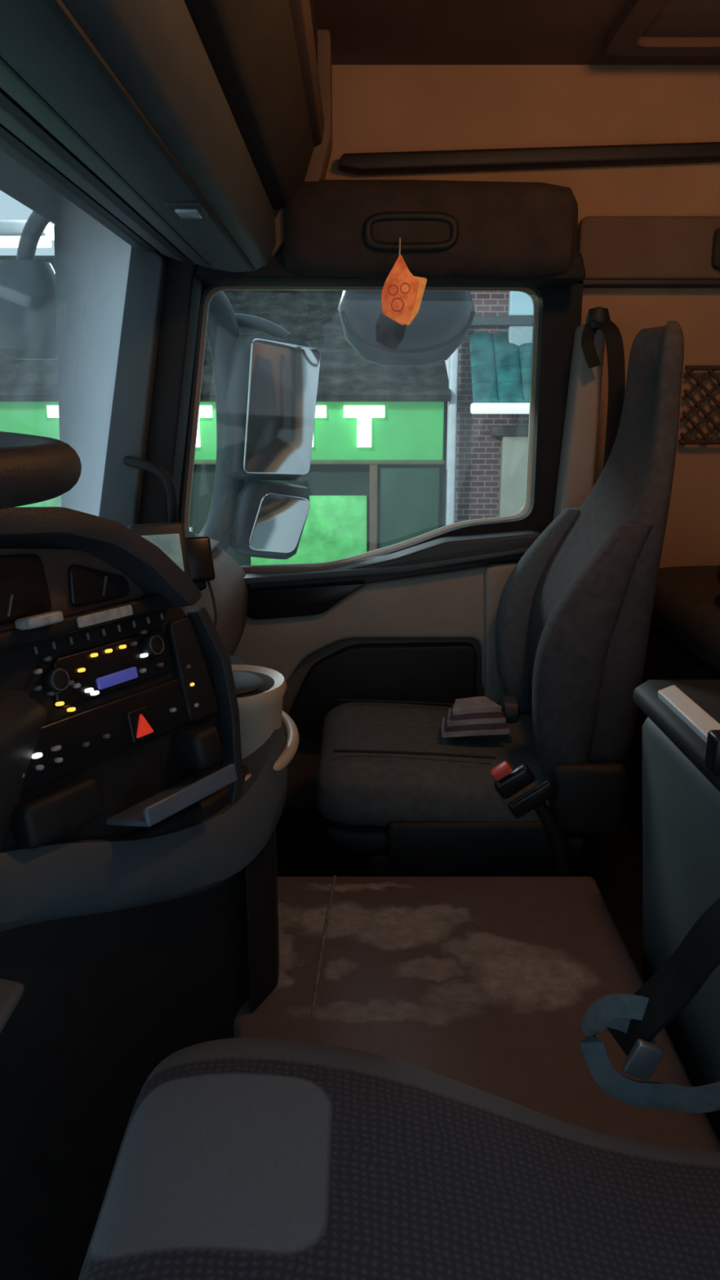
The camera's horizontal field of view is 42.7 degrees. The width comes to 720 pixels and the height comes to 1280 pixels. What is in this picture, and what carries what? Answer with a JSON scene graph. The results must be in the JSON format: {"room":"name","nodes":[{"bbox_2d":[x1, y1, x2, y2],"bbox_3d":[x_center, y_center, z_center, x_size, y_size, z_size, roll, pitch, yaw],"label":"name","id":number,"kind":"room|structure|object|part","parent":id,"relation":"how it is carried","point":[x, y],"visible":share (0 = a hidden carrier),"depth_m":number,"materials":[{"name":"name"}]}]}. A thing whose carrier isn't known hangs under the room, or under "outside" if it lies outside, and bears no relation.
{"room":"truck cab interior","nodes":[
{"label":"truck cab interior","id":0,"kind":"room"},
{"bbox_2d":[0,220,26,247],"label":"street lamp","id":1,"kind":"object","parent":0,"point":[11,231],"depth_m":4.93,"materials":[{"name":"grey plastic"}]},
{"bbox_2d":[36,222,53,247],"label":"street lamp","id":2,"kind":"object","parent":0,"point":[47,235],"depth_m":4.98,"materials":[{"name":"grey plastic"}]},
{"bbox_2d":[188,289,534,565],"bbox_3d":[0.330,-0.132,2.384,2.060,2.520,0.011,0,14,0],"label":"window","id":3,"kind":"structure","parent":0,"point":[222,290],"depth_m":2.28,"materials":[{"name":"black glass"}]},
{"bbox_2d":[0,210,57,359],"bbox_3d":[-0.745,-0.859,2.176,0.326,0.370,0.177,5,15,19],"label":"mirror","id":4,"kind":"object","parent":3,"relation":"attached to","point":[28,308],"visible":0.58,"depth_m":2.15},
{"bbox_3d":[-0.719,-0.937,2.108,0.251,0.186,0.049,11,17,37],"label":"arm","id":5,"kind":"part","parent":4,"relation":"part of","materials":[{"name":"plastic"}]},
{"bbox_2d":[198,290,320,559],"bbox_3d":[-0.356,-0.578,2.520,0.494,0.849,0.218,-9,17,-34],"label":"mirror","id":6,"kind":"object","parent":3,"relation":"attached to","point":[266,387],"visible":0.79,"depth_m":2.52,"materials":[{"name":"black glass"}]},
{"bbox_3d":[-0.424,-0.570,2.486,0.109,0.849,0.345,8,16,29],"label":"arm","id":7,"kind":"part","parent":6,"relation":"part of","materials":[{"name":"plastic"}]},
{"bbox_3d":[-0.225,-0.327,2.575,0.183,0.172,0.021,-7,16,-27],"label":"wide glass","id":8,"kind":"part","parent":6,"relation":"part of","materials":[{"name":"mirror"}]},
{"bbox_3d":[-0.211,-0.626,2.494,0.236,0.357,0.021,-9,16,-32],"label":"glass","id":9,"kind":"part","parent":6,"relation":"part of","materials":[{"name":"mirror"}]},
{"bbox_2d":[337,290,475,366],"bbox_3d":[0.125,-0.883,2.436,0.370,0.293,0.407,0,14,0],"label":"mirror","id":10,"kind":"object","parent":3,"relation":"attached to","point":[442,323],"visible":0.83,"depth_m":2.42,"materials":[{"name":"grey glass"}]},
{"bbox_2d":[184,65,719,568],"bbox_3d":[0.345,-0.425,2.274,2.010,1.780,0.060,0,14,0],"label":"wall","id":11,"kind":"structure","parent":0,"point":[376,108],"depth_m":2.07,"materials":[{"name":"plastic"}]},
{"bbox_2d":[53,224,158,515],"bbox_3d":[-0.570,-0.528,2.151,0.258,0.800,0.170,0,14,0],"label":"post","id":12,"kind":"object","parent":11,"relation":"attached to","point":[89,267],"visible":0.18,"depth_m":2.03,"materials":[{"name":"grey plastic"}]},
{"bbox_2d":[94,244,131,515],"bbox_3d":[-0.540,-0.272,1.025,0.131,0.660,2.120,0,14,0],"label":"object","id":13,"kind":"structure","parent":12,"relation":"attached to","point":[126,268],"depth_m":1.98,"materials":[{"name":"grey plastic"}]},
{"bbox_2d":[98,246,167,527],"bbox_3d":[-0.505,-0.527,2.033,0.185,0.655,0.080,0,14,0],"label":"cover","id":14,"kind":"object","parent":12,"relation":"attached to","point":[120,502],"visible":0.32,"depth_m":1.99,"materials":[{"name":"plastic"}]},
{"bbox_2d":[137,251,202,524],"bbox_3d":[-0.427,-0.533,2.093,0.223,0.757,0.120,0,14,0],"label":"cover","id":15,"kind":"object","parent":12,"relation":"attached to","point":[175,351],"visible":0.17,"depth_m":2.04,"materials":[{"name":"black plastic"}]},
{"bbox_2d":[177,248,583,808],"bbox_3d":[-0.045,-0.233,2.250,1.110,1.360,0.081,0,14,0],"label":"door","id":16,"kind":"structure","parent":11,"relation":"in","point":[560,308],"depth_m":2.22,"materials":[{"name":"grey plastic"},{"name":"black rubber"},{"name":"glass"}]},
{"bbox_2d":[233,565,485,688],"bbox_3d":[0.006,0.005,2.246,0.726,0.383,0.060,0,14,0],"label":"insert","id":17,"kind":"object","parent":16,"relation":"attached to","point":[447,604],"depth_m":2.21,"materials":[{"name":"plastic"}]},
{"bbox_3d":[-0.151,-0.098,2.221,0.322,0.087,0.060,0,14,0],"label":"pull recess","id":18,"kind":"part","parent":17,"relation":"part of","materials":[{"name":"plastic"}]},
{"bbox_2d":[284,641,476,737],"bbox_3d":[0.047,0.122,2.280,0.476,0.234,0.050,0,14,0],"label":"pocket","id":19,"kind":"object","parent":16,"relation":"attached to","point":[424,672],"visible":0.67,"depth_m":2.25,"materials":[{"name":"black plastic"}]},
{"bbox_3d":[-0.040,0.097,2.308,1.020,0.690,0.036,0,14,0],"label":"panel","id":20,"kind":"part","parent":16,"relation":"part of","materials":[{"name":"plastic"}]},
{"bbox_2d":[195,179,586,288],"bbox_3d":[0.066,-0.880,1.993,0.839,0.201,0.219,0,14,0],"label":"header panel","id":21,"kind":"object","parent":16,"relation":"attached to","point":[338,233],"visible":0.99,"depth_m":1.91,"materials":[{"name":"grey fabric"}]},
{"bbox_2d":[381,237,426,325],"bbox_3d":[0.088,-0.729,1.867,0.091,0.178,0.087,0,14,0],"label":"air freshener","id":22,"kind":"object","parent":21,"relation":"hanging from","point":[402,292],"visible":1,"depth_m":1.83,"materials":[{"name":"orange paper"}]},
{"bbox_2d":[387,284,398,295],"bbox_3d":[0.066,-0.697,1.831,0.021,0.021,0.002,0,14,0],"label":"print","id":23,"kind":"object","parent":22,"relation":"on","point":[393,289],"depth_m":1.83},
{"bbox_2d":[391,297,404,311],"bbox_3d":[0.075,-0.670,1.838,0.026,0.026,0.002,0,14,0],"label":"print","id":24,"kind":"object","parent":22,"relation":"attached to","point":[397,304],"depth_m":1.84},
{"bbox_2d":[400,282,410,293],"bbox_3d":[0.090,-0.700,1.830,0.021,0.021,0.002,0,14,0],"label":"print","id":25,"kind":"object","parent":22,"relation":"attached to","point":[405,287],"depth_m":1.83},
{"bbox_3d":[0.105,-0.842,1.899,0.197,0.078,0.018,0,14,0],"label":"handle frame","id":26,"kind":"part","parent":21,"relation":"part of","materials":[{"name":"black plastic"}]},
{"bbox_2d":[244,528,541,577],"bbox_3d":[0.030,-0.198,2.209,0.900,0.128,0.105,0,14,0],"label":"sill ledge","id":27,"kind":"object","parent":16,"relation":"attached to","point":[461,545],"visible":0.46,"depth_m":2.16,"materials":[{"name":"grey plastic"}]},
{"bbox_2d":[244,546,529,584],"bbox_3d":[0.040,-0.175,2.158,0.800,0.099,0.025,0,14,0],"label":"bead","id":28,"kind":"object","parent":27,"relation":"attached to","point":[410,567],"visible":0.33,"depth_m":2.15,"materials":[{"name":"grey plastic"}]},
{"bbox_2d":[483,560,517,703],"bbox_3d":[0.340,0.026,2.246,0.089,0.438,0.060,0,14,0],"label":"upright","id":29,"kind":"object","parent":16,"relation":"attached to","point":[496,575],"visible":0.38,"depth_m":2.20,"materials":[{"name":"plastic"}]},
{"bbox_2d":[552,323,604,520],"bbox_3d":[0.504,-0.471,2.132,0.081,0.498,0.105,0,14,0],"label":"cover","id":30,"kind":"object","parent":16,"relation":"attached to","point":[575,479],"visible":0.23,"depth_m":2.09,"materials":[{"name":"fabric"}]},
{"bbox_2d":[338,142,719,288],"bbox_3d":[0.626,-0.966,2.080,1.348,0.315,0.061,0,14,0],"label":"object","id":31,"kind":"object","parent":11,"relation":"attached to","point":[616,251],"visible":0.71,"depth_m":2.08,"materials":[{"name":"black plastic"}]},
{"bbox_3d":[0.626,-1.085,2.059,1.348,0.075,0.046,0,14,0],"label":"rail","id":32,"kind":"part","parent":31,"relation":"part of","materials":[{"name":"plastic"}]},
{"bbox_2d":[678,365,719,444],"bbox_3d":[0.981,-0.556,2.180,0.438,0.181,0.017,0,14,0],"label":"net","id":33,"kind":"object","parent":11,"relation":"attached to","point":[684,439],"visible":1,"depth_m":2.18,"materials":[{"name":"fabric"}]},
{"bbox_3d":[0.775,-0.482,2.194,0.026,0.026,0.009,0,14,0],"label":"cord","id":34,"kind":"part","parent":33,"relation":"part of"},
{"bbox_3d":[0.775,-0.630,2.166,0.026,0.026,0.009,0,14,0],"label":"cord","id":35,"kind":"part","parent":33,"relation":"part of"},
{"bbox_3d":[0.800,-0.507,2.188,0.076,0.076,0.009,0,14,0],"label":"cord","id":36,"kind":"part","parent":33,"relation":"part of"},
{"bbox_3d":[0.800,-0.606,2.172,0.076,0.076,0.009,0,14,0],"label":"cord","id":37,"kind":"part","parent":33,"relation":"part of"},
{"bbox_3d":[0.850,-0.557,2.184,0.176,0.176,0.009,0,14,0],"label":"cord","id":38,"kind":"part","parent":33,"relation":"part of","materials":[{"name":"fabric"}]},
{"bbox_3d":[0.983,-0.474,2.201,0.435,0.011,0.012,0,14,0],"label":"hem cord","id":39,"kind":"part","parent":33,"relation":"part of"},
{"bbox_3d":[0.825,-0.581,2.178,0.126,0.126,0.009,0,14,0],"label":"cord","id":40,"kind":"part","parent":33,"relation":"part of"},
{"bbox_3d":[0.825,-0.531,2.182,0.126,0.126,0.009,0,14,0],"label":"cord","id":41,"kind":"part","parent":33,"relation":"part of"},
{"bbox_3d":[0.983,-0.639,2.160,0.435,0.011,0.012,0,14,0],"label":"hem cord","id":42,"kind":"part","parent":33,"relation":"part of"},
{"bbox_3d":[0.850,-0.555,2.176,0.176,0.176,0.009,0,14,0],"label":"cord","id":43,"kind":"part","parent":33,"relation":"part of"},
{"bbox_3d":[0.900,-0.557,2.184,0.176,0.176,0.009,0,14,0],"label":"cord","id":44,"kind":"part","parent":33,"relation":"part of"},
{"bbox_3d":[0.900,-0.555,2.176,0.176,0.176,0.009,0,14,0],"label":"cord","id":45,"kind":"part","parent":33,"relation":"part of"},
{"bbox_2d":[275,808,643,981],"bbox_3d":[0.330,0.733,1.333,2.060,0.060,2.440,0,14,0],"label":"floor","id":46,"kind":"structure","parent":0,"point":[304,848],"depth_m":2.11,"materials":[{"name":"black plastic"}]},
{"bbox_2d":[0,455,287,1279],"bbox_3d":[-0.365,0.254,1.245,0.558,0.913,2.113,0,14,0],"label":"dashboard","id":47,"kind":"object","parent":46,"relation":"on","point":[139,904],"depth_m":1.04,"materials":[{"name":"black plastic"}]},
{"bbox_3d":[-0.354,0.299,0.753,0.132,0.047,0.080,0,14,0],"label":"knee trim","id":48,"kind":"part","parent":47,"relation":"part of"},
{"bbox_2d":[31,752,42,759],"bbox_3d":[-0.335,0.120,0.955,0.009,0.006,0.010,8,16,30],"label":"switch","id":49,"kind":"object","parent":47,"relation":"attached to","point":[34,755],"depth_m":0.95,"materials":[{"name":"plastic"}]},
{"bbox_2d":[14,610,63,630],"bbox_3d":[-0.327,-0.020,0.939,0.025,0.015,0.045,8,16,30],"label":"switch","id":50,"kind":"object","parent":47,"relation":"attached to","point":[24,620],"depth_m":0.94,"materials":[{"name":"plastic"}]},
{"bbox_2d":[0,431,81,509],"bbox_3d":[-0.422,0.061,0.581,0.495,0.408,0.496,-1,14,-4],"label":"steering wheel","id":51,"kind":"object","parent":47,"relation":"on","point":[33,468],"visible":1,"depth_m":0.52,"materials":[{"name":"leather"}]},
{"bbox_2d":[50,745,61,751],"bbox_3d":[-0.323,0.115,0.975,0.009,0.006,0.010,8,16,30],"label":"switch","id":52,"kind":"object","parent":47,"relation":"attached to","point":[53,748],"depth_m":0.97,"materials":[{"name":"plastic"}]},
{"bbox_3d":[-0.323,0.043,0.980,0.018,0.029,0.028,8,16,30],"label":"knob","id":53,"kind":"part","parent":47,"relation":"part of","materials":[{"name":"black plastic"}]},
{"bbox_3d":[-0.372,-0.051,0.933,0.023,0.087,0.407,8,16,30],"label":"gauge panel","id":54,"kind":"part","parent":47,"relation":"part of","materials":[{"name":"plastic"}]},
{"bbox_2d":[0,594,172,650],"bbox_3d":[-0.357,0.000,0.926,0.031,0.022,0.470,8,16,30],"label":"shelf","id":55,"kind":"object","parent":47,"relation":"attached to","point":[68,620],"depth_m":1.00,"materials":[{"name":"black plastic"}]},
{"bbox_2d":[0,506,201,609],"bbox_3d":[-0.400,-0.059,0.965,0.191,0.172,0.476,9,16,32],"label":"hood","id":56,"kind":"object","parent":47,"relation":"attached to","point":[51,557],"depth_m":1.01,"materials":[{"name":"grey plastic"}]},
{"bbox_3d":[-0.288,0.103,1.041,0.017,0.059,0.310,8,16,30],"label":"switch panel","id":57,"kind":"part","parent":47,"relation":"part of","materials":[{"name":"plastic"}]},
{"bbox_2d":[123,705,154,743],"bbox_3d":[-0.259,0.099,1.077,0.017,0.038,0.035,8,16,30],"label":"switch","id":58,"kind":"object","parent":47,"relation":"attached to","point":[138,720],"depth_m":1.07,"materials":[{"name":"plastic"}]},
{"bbox_3d":[-0.461,-0.302,2.034,0.114,0.205,0.136,-2,14,-10],"label":"grab handle","id":59,"kind":"part","parent":47,"relation":"part of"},
{"bbox_3d":[-0.248,0.006,1.103,0.018,0.029,0.028,8,16,30],"label":"knob","id":60,"kind":"part","parent":47,"relation":"part of","materials":[{"name":"black plastic"}]},
{"bbox_2d":[106,726,237,826],"bbox_3d":[-0.219,0.160,1.082,0.139,0.075,0.185,0,14,0],"label":"tray","id":61,"kind":"object","parent":47,"relation":"on","point":[154,775],"depth_m":1.09,"materials":[{"name":"black plastic"}]},
{"bbox_3d":[-0.212,0.036,1.167,0.036,0.128,0.056,8,16,30],"label":"switch panel","id":62,"kind":"part","parent":47,"relation":"part of","materials":[{"name":"black plastic"}]},
{"bbox_2d":[185,536,217,626],"bbox_3d":[-0.267,-0.078,1.537,0.055,0.183,0.146,-7,16,-27],"label":"mobile phone","id":63,"kind":"object","parent":47,"relation":"on","point":[198,548],"visible":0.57,"depth_m":1.53,"materials":[{"name":"black plastic"}]},
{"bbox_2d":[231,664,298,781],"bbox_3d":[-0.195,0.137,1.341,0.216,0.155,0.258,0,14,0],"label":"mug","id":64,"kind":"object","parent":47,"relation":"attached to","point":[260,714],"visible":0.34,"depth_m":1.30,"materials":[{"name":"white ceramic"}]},
{"bbox_2d":[231,664,286,759],"bbox_3d":[-0.190,0.134,1.351,0.168,0.155,0.185,0,14,0],"label":"cup","id":65,"kind":"object","parent":64,"relation":"on","point":[260,714],"depth_m":1.29,"materials":[{"name":"ceramic"}]},
{"bbox_2d":[78,1037,719,1279],"bbox_3d":[0.238,0.245,0.575,0.886,1.250,0.545,0,14,0],"label":"seat","id":66,"kind":"object","parent":46,"relation":"on","point":[238,1158],"visible":1,"depth_m":0.73,"materials":[{"name":"fabric"}]},
{"bbox_2d":[580,897,719,1113],"bbox_3d":[0.360,0.324,0.934,0.253,0.360,0.077,6,15,22],"label":"strap","id":67,"kind":"object","parent":66,"relation":"attached to","point":[634,1021],"visible":1,"depth_m":0.97,"materials":[{"name":"black fabric"}]},
{"bbox_2d":[233,876,719,1151],"bbox_3d":[-0.090,0.597,1.341,1.020,0.199,0.680,0,14,0],"label":"mat","id":68,"kind":"object","parent":46,"relation":"on","point":[486,984],"visible":0.33,"depth_m":1.33,"materials":[{"name":"carpet"}]},
{"bbox_2d":[310,875,336,1016],"bbox_3d":[-0.056,0.468,1.448,0.008,0.006,0.391,1,14,3],"label":"trim","id":69,"kind":"structure","parent":68,"relation":"on","point":[329,907],"depth_m":1.41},
{"bbox_2d":[315,320,684,876],"bbox_3d":[0.252,-0.031,1.871,0.673,1.157,0.523,0,14,0],"label":"passenger seat","id":70,"kind":"object","parent":46,"relation":"on","point":[574,613],"visible":0.94,"depth_m":1.71,"materials":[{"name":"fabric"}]},
{"bbox_2d":[315,702,549,826],"bbox_3d":[0.177,0.262,1.938,0.525,0.157,0.485,0,14,0],"label":"cushion","id":71,"kind":"object","parent":70,"relation":"on","point":[381,764],"depth_m":1.74,"materials":[{"name":"fabric"}]},
{"bbox_2d":[441,694,520,737],"bbox_3d":[0.246,0.152,1.892,0.164,0.070,0.108,0,14,0],"label":"folded cloth","id":72,"kind":"object","parent":70,"relation":"on","point":[479,715],"visible":1,"depth_m":1.85,"materials":[{"name":"grey fabric"}]},
{"bbox_2d":[490,760,569,876],"bbox_3d":[0.312,0.409,1.681,0.162,0.401,0.033,-2,14,-6],"label":"seat belt buckle","id":73,"kind":"object","parent":70,"relation":"attached to","point":[508,782],"visible":0.77,"depth_m":1.64,"materials":[{"name":"black plastic"}]},
{"bbox_3d":[0.480,-0.175,1.841,0.217,0.862,0.470,0,14,0],"label":"backrest","id":74,"kind":"part","parent":70,"relation":"part of","materials":[{"name":"fabric"}]},
{"bbox_2d":[591,319,625,468],"bbox_3d":[0.537,-0.447,2.021,0.075,0.506,0.046,12,18,39],"label":"belt","id":75,"kind":"object","parent":70,"relation":"attached to","point":[613,337],"visible":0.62,"depth_m":1.97,"materials":[{"name":"black fabric"}]},
{"bbox_2d":[585,306,610,329],"bbox_3d":[0.515,-0.698,1.991,0.052,0.045,0.052,0,14,0],"label":"anchor","id":76,"kind":"object","parent":75,"relation":"attached to","point":[601,314],"visible":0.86,"depth_m":1.97,"materials":[{"name":"black plastic"}]},
{"bbox_2d":[581,324,600,368],"bbox_3d":[0.501,-0.636,1.991,0.046,0.093,0.023,0,14,0],"label":"loop","id":77,"kind":"object","parent":76,"relation":"hanging from","point":[588,335],"depth_m":1.99,"materials":[{"name":"fabric"}]},
{"bbox_2d":[624,565,719,839],"bbox_3d":[0.965,0.358,1.339,0.640,0.645,2.070,0,14,0],"label":"bunk","id":78,"kind":"object","parent":46,"relation":"on","point":[683,643],"visible":0.3,"depth_m":1.96,"materials":[{"name":"fabric"}]},
{"bbox_3d":[0.965,0.117,1.264,0.640,0.140,2.040,0,14,0],"label":"mattress","id":79,"kind":"part","parent":78,"relation":"part of","materials":[{"name":"fabric"}]},
{"bbox_2d":[632,680,719,1142],"bbox_3d":[0.520,0.390,1.264,0.200,0.620,0.490,0,14,0],"label":"locker","id":80,"kind":"object","parent":46,"relation":"on","point":[681,729],"visible":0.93,"depth_m":1.29,"materials":[{"name":"black plastic"}]},
{"bbox_3d":[0.522,0.137,1.202,0.195,0.040,0.490,0,14,0],"label":"lid","id":81,"kind":"part","parent":80,"relation":"part of","materials":[{"name":"black plastic"}]},
{"bbox_2d":[313,0,719,65],"bbox_3d":[0.350,-1.020,0.903,2.020,0.050,2.440,0,14,0],"label":"ceiling","id":82,"kind":"structure","parent":0,"point":[362,32],"depth_m":1.86,"materials":[{"name":"black plastic"}]},
{"bbox_2d":[0,0,332,272],"bbox_3d":[-0.330,-0.754,0.922,0.540,0.473,2.250,0,14,0],"label":"console","id":83,"kind":"object","parent":82,"relation":"attached to","point":[179,129],"visible":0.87,"depth_m":1.14,"materials":[{"name":"grey plastic"}]},
{"bbox_2d":[165,202,208,218],"bbox_3d":[-0.245,-0.613,1.312,0.050,0.012,0.070,0,14,0],"label":"reading lamp","id":84,"kind":"object","parent":83,"relation":"attached to","point":[183,210],"depth_m":1.30,"materials":[{"name":"grey plastic"}]},
{"bbox_2d":[183,0,317,209],"bbox_3d":[-0.343,-0.807,0.857,0.515,0.339,2.150,0,14,0],"label":"shelf","id":85,"kind":"object","parent":83,"relation":"attached to","point":[262,55],"depth_m":1.32,"materials":[{"name":"plastic"}]},
{"bbox_3d":[-0.134,-1.032,1.950,0.147,0.425,0.120,0,14,0],"label":"shelf trim","id":86,"kind":"part","parent":83,"relation":"part of","materials":[{"name":"plastic"}]},
{"bbox_2d":[606,0,719,56],"bbox_3d":[0.800,-1.125,1.495,0.600,0.031,0.840,0,14,0],"label":"roof hatch","id":87,"kind":"object","parent":82,"relation":"attached to","point":[642,28],"visible":1,"depth_m":1.81,"materials":[{"name":"plastic"}]},
{"bbox_3d":[0.800,-1.133,1.493,0.500,0.014,0.740,0,14,0],"label":"lid","id":88,"kind":"part","parent":87,"relation":"part of","materials":[{"name":"plastic"}]},
{"label":"outside","id":89,"kind":"structure","parent":0,"visible":0},
{"bbox_2d":[470,403,529,413],"bbox_3d":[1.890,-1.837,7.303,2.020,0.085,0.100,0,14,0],"label":"gutter","id":90,"kind":"object","parent":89,"point":[475,408],"visible":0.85,"depth_m":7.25,"materials":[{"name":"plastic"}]},
{"bbox_2d":[471,382,498,402],"bbox_3d":[1.000,-1.999,7.356,0.200,0.197,0.140,0,14,0],"label":"tile","id":91,"kind":"structure","parent":90,"relation":"on","point":[482,392],"depth_m":7.33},
{"bbox_2d":[471,366,497,385],"bbox_3d":[1.000,-2.144,7.423,0.200,0.197,0.140,0,14,0],"label":"tile","id":92,"kind":"structure","parent":91,"relation":"on","point":[479,374],"depth_m":7.40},
{"bbox_2d":[469,351,496,369],"bbox_3d":[1.000,-2.289,7.490,0.200,0.197,0.140,0,14,0],"label":"tile","id":93,"kind":"structure","parent":92,"relation":"on","point":[478,358],"depth_m":7.47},
{"bbox_2d":[468,331,494,354],"bbox_3d":[1.000,-2.434,7.557,0.200,0.197,0.140,0,14,0],"label":"tile","id":94,"kind":"structure","parent":93,"relation":"on","point":[478,341],"depth_m":7.55,"materials":[{"name":"tile"}]},
{"bbox_2d":[497,382,523,402],"bbox_3d":[1.200,-1.999,7.356,0.200,0.197,0.140,0,14,0],"label":"tile","id":95,"kind":"structure","parent":90,"relation":"on","point":[508,392],"depth_m":7.33,"materials":[{"name":"tile"}]},
{"bbox_2d":[495,366,522,386],"bbox_3d":[1.200,-2.144,7.423,0.200,0.197,0.140,0,14,0],"label":"tile","id":96,"kind":"structure","parent":95,"relation":"on","point":[504,374],"depth_m":7.40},
{"bbox_2d":[494,351,520,369],"bbox_3d":[1.200,-2.289,7.490,0.200,0.197,0.140,0,14,0],"label":"tile","id":97,"kind":"structure","parent":96,"relation":"on","point":[503,358],"depth_m":7.47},
{"bbox_2d":[493,331,519,354],"bbox_3d":[1.200,-2.434,7.557,0.200,0.197,0.140,0,14,0],"label":"tile","id":98,"kind":"structure","parent":97,"relation":"on","point":[501,343],"depth_m":7.54,"materials":[{"name":"tile"}]},
{"bbox_2d":[522,382,530,402],"bbox_3d":[1.400,-1.999,7.356,0.200,0.197,0.140,0,14,0],"label":"tile","id":99,"kind":"structure","parent":90,"relation":"on","point":[526,387],"depth_m":7.33,"materials":[{"name":"tile"}]},
{"bbox_2d":[520,366,531,384],"bbox_3d":[1.400,-2.144,7.423,0.200,0.197,0.140,0,14,0],"label":"tile","id":100,"kind":"structure","parent":99,"relation":"on","point":[526,371],"depth_m":7.41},
{"bbox_2d":[519,351,531,368],"bbox_3d":[1.400,-2.289,7.490,0.200,0.197,0.140,0,14,0],"label":"tile","id":101,"kind":"structure","parent":100,"relation":"on","point":[525,357],"depth_m":7.47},
{"bbox_2d":[518,342,532,354],"bbox_3d":[1.400,-2.434,7.557,0.200,0.197,0.140,0,14,0],"label":"tile","id":102,"kind":"structure","parent":101,"relation":"on","point":[525,347],"depth_m":7.52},
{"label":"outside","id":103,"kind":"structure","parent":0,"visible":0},
{"bbox_2d":[444,482,446,525],"bbox_3d":[0.000,-2.834,21.391,80.000,0.100,37.100,0,14,0],"label":"ground","id":104,"kind":"structure","parent":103,"point":[446,482],"depth_m":26.61,"materials":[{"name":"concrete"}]},
{"bbox_2d":[189,401,448,565],"bbox_3d":[-6.630,-0.924,8.165,14.740,2.500,0.300,0,14,0],"label":"frame","id":105,"kind":"structure","parent":104,"relation":"on","point":[321,479],"depth_m":7.91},
{"bbox_2d":[17,495,61,506],"bbox_3d":[-4.000,-0.919,7.976,5.000,0.820,0.070,0,14,0],"label":"shutter","id":106,"kind":"object","parent":105,"relation":"attached to","point":[55,502],"visible":0.02,"depth_m":7.88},
{"bbox_2d":[0,401,444,460],"bbox_3d":[-6.650,-1.760,7.754,14.700,0.480,0.100,0,14,0],"label":"fascia","id":107,"kind":"object","parent":105,"relation":"attached to","point":[408,430],"visible":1,"depth_m":7.70,"materials":[{"name":"paint"}]},
{"bbox_2d":[46,404,58,417],"bbox_3d":[-2.420,-1.780,7.667,0.340,0.340,0.060,0,14,0],"label":"letter","id":108,"kind":"object","parent":107,"relation":"attached to","point":[52,410],"visible":0.25,"depth_m":7.61,"materials":[{"name":"plastic"}]},
{"bbox_2d":[195,404,212,447],"bbox_3d":[-1.400,-1.780,7.667,0.340,0.340,0.060,0,14,0],"label":"letter","id":109,"kind":"object","parent":107,"relation":"attached to","point":[205,411],"visible":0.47,"depth_m":7.62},
{"bbox_2d":[311,404,326,447],"bbox_3d":[-0.450,-1.780,7.667,0.340,0.340,0.060,0,14,0],"label":"letter","id":110,"kind":"object","parent":107,"relation":"attached to","point":[321,410],"visible":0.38,"depth_m":7.61,"materials":[{"name":"plastic"}]},
{"bbox_2d":[343,404,384,447],"bbox_3d":[0.035,-1.780,7.667,0.340,0.340,0.060,0,14,0],"label":"letter","id":111,"kind":"object","parent":107,"relation":"attached to","point":[363,414],"visible":1,"depth_m":7.62,"materials":[{"name":"plastic"}]},
{"bbox_2d":[0,255,451,401],"bbox_3d":[-6.630,-3.152,8.957,14.740,1.650,3.500,0,14,0],"label":"roof","id":112,"kind":"structure","parent":105,"relation":"on","point":[313,317],"depth_m":7.87,"materials":[{"name":"tile"}]},
{"bbox_2d":[445,346,458,525],"bbox_3d":[0.765,-1.408,7.722,0.070,2.450,0.070,0,14,0],"label":"downpipe","id":113,"kind":"object","parent":112,"relation":"attached to","point":[453,359],"visible":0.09,"depth_m":7.63,"materials":[{"name":"white plastic"}]},
{"bbox_2d":[250,495,367,565],"bbox_3d":[-0.445,-0.880,7.986,1.010,0.740,0.070,0,14,0],"label":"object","id":114,"kind":"object","parent":105,"relation":"attached to","point":[335,526],"visible":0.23,"depth_m":7.94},
{"bbox_2d":[194,459,445,464],"bbox_3d":[-6.640,-1.508,7.806,14.720,0.035,0.120,0,14,0],"label":"trim","id":115,"kind":"structure","parent":105,"relation":"attached to","point":[196,462],"depth_m":7.75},
{"bbox_2d":[377,466,439,548],"bbox_3d":[0.420,-0.571,8.067,0.520,1.860,0.060,0,14,0],"label":"window","id":116,"kind":"structure","parent":105,"relation":"in","point":[409,496],"depth_m":7.89,"materials":[{"name":"glass"}]},
{"bbox_2d":[368,464,377,551],"bbox_3d":[0.115,-0.576,8.035,0.070,1.885,0.120,0,14,0],"label":"post","id":117,"kind":"object","parent":104,"relation":"on","point":[373,468],"visible":0.38,"depth_m":7.84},
{"bbox_2d":[453,291,529,523],"bbox_3d":[3.400,-1.993,7.903,5.200,4.700,0.300,0,14,0],"label":"brick wall","id":118,"kind":"structure","parent":104,"relation":"on","point":[477,456],"depth_m":7.82,"materials":[{"name":"brick"}]},
{"bbox_2d":[470,316,533,326],"bbox_3d":[1.925,-2.608,7.535,2.150,0.070,0.120,0,14,0],"label":"band","id":119,"kind":"object","parent":118,"relation":"attached to","point":[477,321],"visible":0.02,"depth_m":7.48,"materials":[{"name":"concrete"}]},
{"bbox_2d":[489,426,528,435],"bbox_3d":[1.575,-1.758,7.744,0.950,0.080,0.120,0,14,0],"label":"lintel","id":120,"kind":"object","parent":118,"relation":"attached to","point":[494,430],"visible":0.48,"depth_m":7.69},
{"bbox_2d":[498,435,528,516],"bbox_3d":[1.575,-0.692,8.016,0.750,2.120,0.100,0,14,0],"label":"door","id":121,"kind":"structure","parent":118,"relation":"in","point":[513,456],"depth_m":7.79,"materials":[{"name":"paint"}]},
{"bbox_2d":[507,325,533,346],"bbox_3d":[1.710,-2.498,7.573,0.980,0.160,0.100,0,14,0],"label":"window","id":122,"kind":"structure","parent":118,"relation":"in","point":[517,335],"depth_m":7.52,"materials":[{"name":"glass"}]},
{"bbox_2d":[508,291,533,316],"bbox_3d":[1.710,-3.052,7.437,0.980,0.820,0.100,0,14,0],"label":"window","id":123,"kind":"structure","parent":118,"relation":"in","point":[520,304],"depth_m":7.47,"materials":[{"name":"glass"}]}
]}

